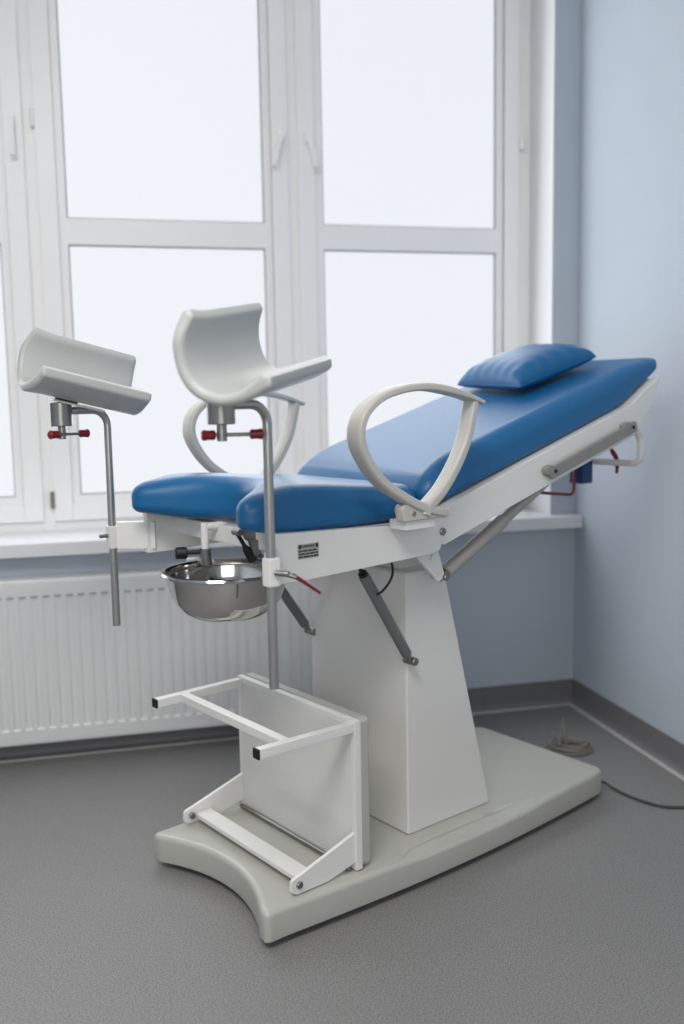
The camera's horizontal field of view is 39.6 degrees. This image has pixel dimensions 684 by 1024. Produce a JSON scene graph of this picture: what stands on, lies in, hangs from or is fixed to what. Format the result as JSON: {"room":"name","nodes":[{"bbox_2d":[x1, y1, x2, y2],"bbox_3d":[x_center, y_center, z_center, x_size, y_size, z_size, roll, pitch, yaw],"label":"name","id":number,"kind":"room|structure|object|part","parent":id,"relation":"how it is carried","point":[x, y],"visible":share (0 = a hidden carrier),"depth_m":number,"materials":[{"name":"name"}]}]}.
{"room":"gynecological examination room","nodes":[
{"label":"gynecological examination room","id":0,"kind":"room"},
{"bbox_2d":[0,0,580,688],"bbox_3d":[-1.465,-0.810,3.785,5.008,3.550,0.500,-3,7,-14],"label":"wall","id":1,"kind":"structure","parent":0,"point":[512,603],"depth_m":4.18,"materials":[{"name":"blue paint"}]},
{"bbox_2d":[0,0,44,523],"bbox_3d":[-1.741,-1.149,3.642,1.023,2.444,0.125,-3,7,-14],"label":"window","id":2,"kind":"structure","parent":1,"relation":"in","point":[21,478],"depth_m":3.79,"materials":[{"name":"glass"}]},
{"bbox_3d":[-1.730,-0.546,3.744,0.794,1.012,0.008,-3,7,-14],"label":"pane","id":3,"kind":"part","parent":2,"relation":"part of","materials":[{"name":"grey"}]},
{"bbox_3d":[-1.288,-1.523,3.699,0.028,0.070,0.010,-3,7,-14],"label":"handle plate","id":4,"kind":"part","parent":2,"relation":"part of","materials":[{"name":"plastic"}]},
{"bbox_3d":[-1.281,-1.458,3.681,0.022,0.146,0.050,-3,7,-14],"label":"handle","id":5,"kind":"part","parent":2,"relation":"part of","materials":[{"name":"plastic"}]},
{"bbox_2d":[0,568,312,747],"bbox_3d":[-0.996,0.562,3.732,2.270,0.645,0.133,-3,7,-14],"label":"radiator","id":6,"kind":"object","parent":1,"relation":"attached to","point":[67,673],"visible":0.56,"depth_m":3.70,"materials":[{"name":"metal"}]},
{"bbox_2d":[0,568,163,581],"bbox_3d":[-1.000,0.249,3.686,2.262,0.012,0.092,-3,7,-14],"label":"grille","id":7,"kind":"object","parent":6,"relation":"attached to","point":[145,575],"depth_m":3.67,"materials":[{"name":"metal"}]},
{"bbox_2d":[27,0,295,520],"bbox_3d":[-0.718,-1.197,3.889,1.029,2.444,0.125,-3,7,-14],"label":"window","id":8,"kind":"structure","parent":1,"relation":"in","point":[160,127],"depth_m":3.90,"materials":[{"name":"glass"}]},
{"bbox_3d":[-0.728,-1.752,3.851,0.802,1.121,0.008,-3,7,-14],"label":"pane","id":9,"kind":"part","parent":8,"relation":"part of","materials":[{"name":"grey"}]},
{"bbox_3d":[-0.708,-0.593,3.992,0.802,1.012,0.008,-3,7,-14],"label":"pane","id":10,"kind":"part","parent":8,"relation":"part of","materials":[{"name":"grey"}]},
{"bbox_3d":[-0.269,-1.504,3.926,0.057,0.149,0.050,-3,7,-14],"label":"handle","id":11,"kind":"part","parent":8,"relation":"part of","materials":[{"name":"plastic"}]},
{"bbox_3d":[-0.259,-1.571,3.948,0.028,0.070,0.010,-3,7,-14],"label":"handle plate","id":12,"kind":"part","parent":8,"relation":"part of","materials":[{"name":"plastic"}]},
{"bbox_2d":[0,0,530,533],"bbox_3d":[-0.744,-1.201,3.938,3.256,2.527,0.078,-3,7,-14],"label":"window frame","id":13,"kind":"structure","parent":1,"relation":"attached to","point":[50,524],"depth_m":3.97,"materials":[{"name":"plastic"}]},
{"bbox_2d":[0,679,572,762],"bbox_3d":[-1.371,0.929,3.730,5.006,0.107,0.042,-3,7,-14],"label":"baseboard","id":14,"kind":"structure","parent":1,"relation":"attached to","point":[503,698],"depth_m":3.94,"materials":[{"name":"plastic"}]},
{"bbox_2d":[0,509,582,558],"bbox_3d":[-0.646,0.103,3.910,3.434,0.055,0.300,-3,7,-14],"label":"windowsill","id":15,"kind":"structure","parent":1,"relation":"attached to","point":[26,545],"depth_m":3.76,"materials":[{"name":"plastic"}]},
{"bbox_2d":[293,0,523,464],"bbox_3d":[0.312,-1.245,4.139,1.022,2.444,0.125,-3,7,-14],"label":"window","id":16,"kind":"structure","parent":1,"relation":"in","point":[409,142],"depth_m":4.14,"materials":[{"name":"glass"}]},
{"bbox_3d":[-0.152,-1.577,3.974,0.028,0.070,0.010,-3,7,-14],"label":"handle plate","id":17,"kind":"part","parent":16,"relation":"part of","materials":[{"name":"plastic"}]},
{"bbox_3d":[-0.128,-1.511,3.960,0.057,0.149,0.050,-3,7,-14],"label":"handle","id":18,"kind":"part","parent":16,"relation":"part of","materials":[{"name":"plastic"}]},
{"bbox_3d":[0.288,-1.800,4.098,0.792,1.121,0.008,-3,7,-14],"label":"pane","id":19,"kind":"part","parent":16,"relation":"part of","materials":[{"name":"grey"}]},
{"bbox_3d":[0.308,-0.641,4.238,0.792,1.012,0.008,-3,7,-14],"label":"pane","id":20,"kind":"part","parent":16,"relation":"part of","materials":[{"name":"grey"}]},
{"bbox_2d":[527,0,554,514],"bbox_3d":[-0.707,-1.182,3.794,3.259,2.540,0.241,-3,7,-14],"label":"window reveal","id":21,"kind":"structure","parent":1,"relation":"attached to","point":[542,51],"depth_m":4.14,"materials":[{"name":"paint"}]},
{"bbox_2d":[0,705,683,1023],"bbox_3d":[-0.676,1.358,0.946,5.208,0.100,6.842,-3,7,-14],"label":"floor","id":22,"kind":"structure","parent":0,"point":[578,917],"depth_m":2.55,"materials":[{"name":"plastic"}]},
{"bbox_2d":[16,303,659,942],"bbox_3d":[0.197,0.237,2.929,1.991,1.618,1.109,-7,9,-39],"label":"chair","id":23,"kind":"object","parent":22,"relation":"on","point":[380,782],"visible":0.98,"depth_m":2.78,"materials":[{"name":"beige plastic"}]},
{"bbox_3d":[-0.808,-0.217,2.663,0.025,0.025,0.031,4,9,38],"label":"knob","id":24,"kind":"part","parent":23,"relation":"part of","materials":[{"name":"red plastic"}]},
{"bbox_2d":[49,402,72,425],"bbox_3d":[-0.795,-0.277,2.688,0.062,0.067,0.062,-7,9,-39],"label":"socket","id":25,"kind":"object","parent":23,"relation":"attached to","point":[61,413],"depth_m":2.66,"materials":[{"name":"metal"}]},
{"bbox_3d":[-0.753,-0.307,2.701,0.149,0.052,0.059,-5,8,-33],"label":"mounting plate","id":26,"kind":"part","parent":23,"relation":"part of","materials":[{"name":"black metal"}]},
{"bbox_3d":[-0.745,-0.227,2.743,0.025,0.025,0.031,4,9,38],"label":"knob","id":27,"kind":"part","parent":23,"relation":"part of","materials":[{"name":"red plastic"}]},
{"bbox_3d":[-0.398,0.035,2.979,0.634,0.124,0.086,-7,9,-39],"label":"rail","id":28,"kind":"part","parent":23,"relation":"part of","materials":[{"name":"white metal"}]},
{"bbox_3d":[-0.293,-0.168,2.081,0.031,0.025,0.025,-3,7,-14],"label":"knob","id":29,"kind":"part","parent":23,"relation":"part of","materials":[{"name":"red plastic"}]},
{"bbox_2d":[167,519,261,575],"bbox_3d":[-0.299,0.102,2.567,0.354,0.132,0.362,-3,7,-14],"label":"bracket","id":30,"kind":"object","parent":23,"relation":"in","point":[227,531],"depth_m":2.65,"materials":[{"name":"metal"}]},
{"bbox_2d":[207,403,235,424],"bbox_3d":[-0.265,-0.226,2.082,0.062,0.067,0.062,-7,9,-39],"label":"socket","id":31,"kind":"object","parent":23,"relation":"attached to","point":[216,415],"depth_m":2.06,"materials":[{"name":"metal"}]},
{"bbox_2d":[160,558,284,621],"bbox_3d":[-0.309,0.217,2.557,0.350,0.132,0.350,-7,9,-39],"label":"basin","id":32,"kind":"object","parent":23,"relation":"attached to","point":[225,593],"visible":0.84,"depth_m":2.44,"materials":[{"name":"metal"}]},
{"bbox_3d":[-0.311,-0.224,3.091,0.447,0.356,0.056,-7,9,-39],"label":"armrest","id":33,"kind":"part","parent":23,"relation":"part of","materials":[{"name":"plastic"}]},
{"bbox_3d":[-0.265,0.572,2.688,0.300,0.025,0.577,-7,9,-39],"label":"step frame","id":34,"kind":"part","parent":23,"relation":"part of","materials":[{"name":"white metal"}]},
{"bbox_3d":[-0.189,-0.173,2.107,0.031,0.025,0.025,-3,7,-14],"label":"knob","id":35,"kind":"part","parent":23,"relation":"part of","materials":[{"name":"red plastic"}]},
{"bbox_2d":[131,473,415,532],"bbox_3d":[-0.194,-0.044,2.680,0.588,0.122,0.645,-7,9,-39],"label":"seat cushion","id":36,"kind":"object","parent":23,"relation":"on","point":[303,502],"depth_m":2.54,"materials":[{"name":"blue leather"}]},
{"bbox_3d":[-0.126,0.049,2.746,0.430,0.078,0.638,-7,9,-39],"label":"seat frame","id":37,"kind":"part","parent":23,"relation":"part of","materials":[{"name":"white metal"}]},
{"bbox_3d":[-0.150,0.959,2.823,0.014,0.014,0.544,-7,9,-39],"label":"hinge rod","id":38,"kind":"part","parent":23,"relation":"part of","materials":[{"name":"metal"}]},
{"bbox_3d":[-0.137,0.750,2.812,0.022,0.424,0.580,-7,9,-39],"label":"footrest panel","id":39,"kind":"part","parent":23,"relation":"part of","materials":[{"name":"white metal"}]},
{"bbox_3d":[-0.082,0.167,2.203,0.076,0.057,0.011,-5,8,-29],"label":"red lever","id":40,"kind":"part","parent":23,"relation":"part of","materials":[{"name":"plastic"}]},
{"bbox_3d":[-0.083,0.095,2.338,0.064,0.036,0.002,-7,9,-39],"label":"rating plate","id":41,"kind":"part","parent":23,"relation":"part of","materials":[{"name":"white paper"}]},
{"bbox_3d":[0.046,0.093,2.434,0.634,0.124,0.086,-7,9,-39],"label":"rail","id":42,"kind":"part","parent":23,"relation":"part of","materials":[{"name":"white metal"}]},
{"bbox_3d":[0.048,0.150,2.561,0.050,0.062,0.026,-7,9,-39],"label":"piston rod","id":43,"kind":"part","parent":23,"relation":"part of","materials":[{"name":"black plastic"}]},
{"bbox_3d":[0.199,-0.157,2.465,0.447,0.356,0.056,-7,9,-39],"label":"armrest","id":44,"kind":"part","parent":23,"relation":"part of","materials":[{"name":"plastic"}]},
{"bbox_2d":[297,358,656,500],"bbox_3d":[0.469,-0.296,3.194,1.145,0.431,0.636,-7,9,-39],"label":"backrest cushion","id":45,"kind":"object","parent":23,"relation":"on","point":[412,448],"depth_m":3.02,"materials":[{"name":"blue leather"}]},
{"bbox_2d":[457,343,595,389],"bbox_3d":[0.655,-0.520,3.389,0.354,0.165,0.336,-5,8,-30],"label":"pillow","id":46,"kind":"object","parent":23,"relation":"on","point":[526,366],"visible":1,"depth_m":3.28,"materials":[{"name":"blue leather"}]},
{"bbox_3d":[0.455,-0.213,3.192,1.068,0.466,0.692,-7,9,-39],"label":"backrest frame","id":47,"kind":"part","parent":23,"relation":"part of","materials":[{"name":"white metal"}]},
{"bbox_3d":[0.796,-0.200,3.010,0.450,0.163,0.021,-7,9,-39],"label":"accessory rail","id":48,"kind":"part","parent":23,"relation":"part of","materials":[{"name":"metal"}]},
{"bbox_3d":[0.954,-0.190,3.342,0.064,0.114,0.016,-7,9,-39],"label":"lever","id":49,"kind":"part","parent":23,"relation":"part of","materials":[{"name":"red plastic"}]},
{"bbox_3d":[0.811,-0.261,3.476,0.080,0.168,0.633,-7,9,-39],"label":"push handle","id":50,"kind":"part","parent":23,"relation":"part of","materials":[{"name":"white metal"}]},
{"bbox_2d":[544,717,593,755],"bbox_3d":[0.905,0.877,3.748,0.164,0.124,0.162,6,9,43],"label":"coiled cable","id":51,"kind":"object","parent":22,"relation":"on","point":[580,741],"visible":1,"depth_m":3.75,"materials":[{"name":"grey rubber"}]},
{"bbox_2d":[601,780,683,808],"bbox_3d":[1.058,0.978,3.275,0.418,0.035,0.105,2,7,20],"label":"power cable","id":52,"kind":"object","parent":22,"relation":"on","point":[602,781],"visible":0.88,"depth_m":3.26,"materials":[{"name":"black rubber"}]},
{"bbox_2d":[573,0,683,743],"bbox_3d":[1.772,-0.569,1.327,0.100,3.550,6.842,-3,7,-14],"label":"wall","id":53,"kind":"structure","parent":0,"point":[629,569],"depth_m":3.69,"materials":[{"name":"blue paint"}]},
{"bbox_2d":[569,679,683,780],"bbox_3d":[1.779,1.165,1.324,0.042,0.107,6.240,-3,7,-14],"label":"baseboard","id":54,"kind":"structure","parent":53,"relation":"attached to","point":[658,746],"depth_m":3.84,"materials":[{"name":"plastic"}]}
]}

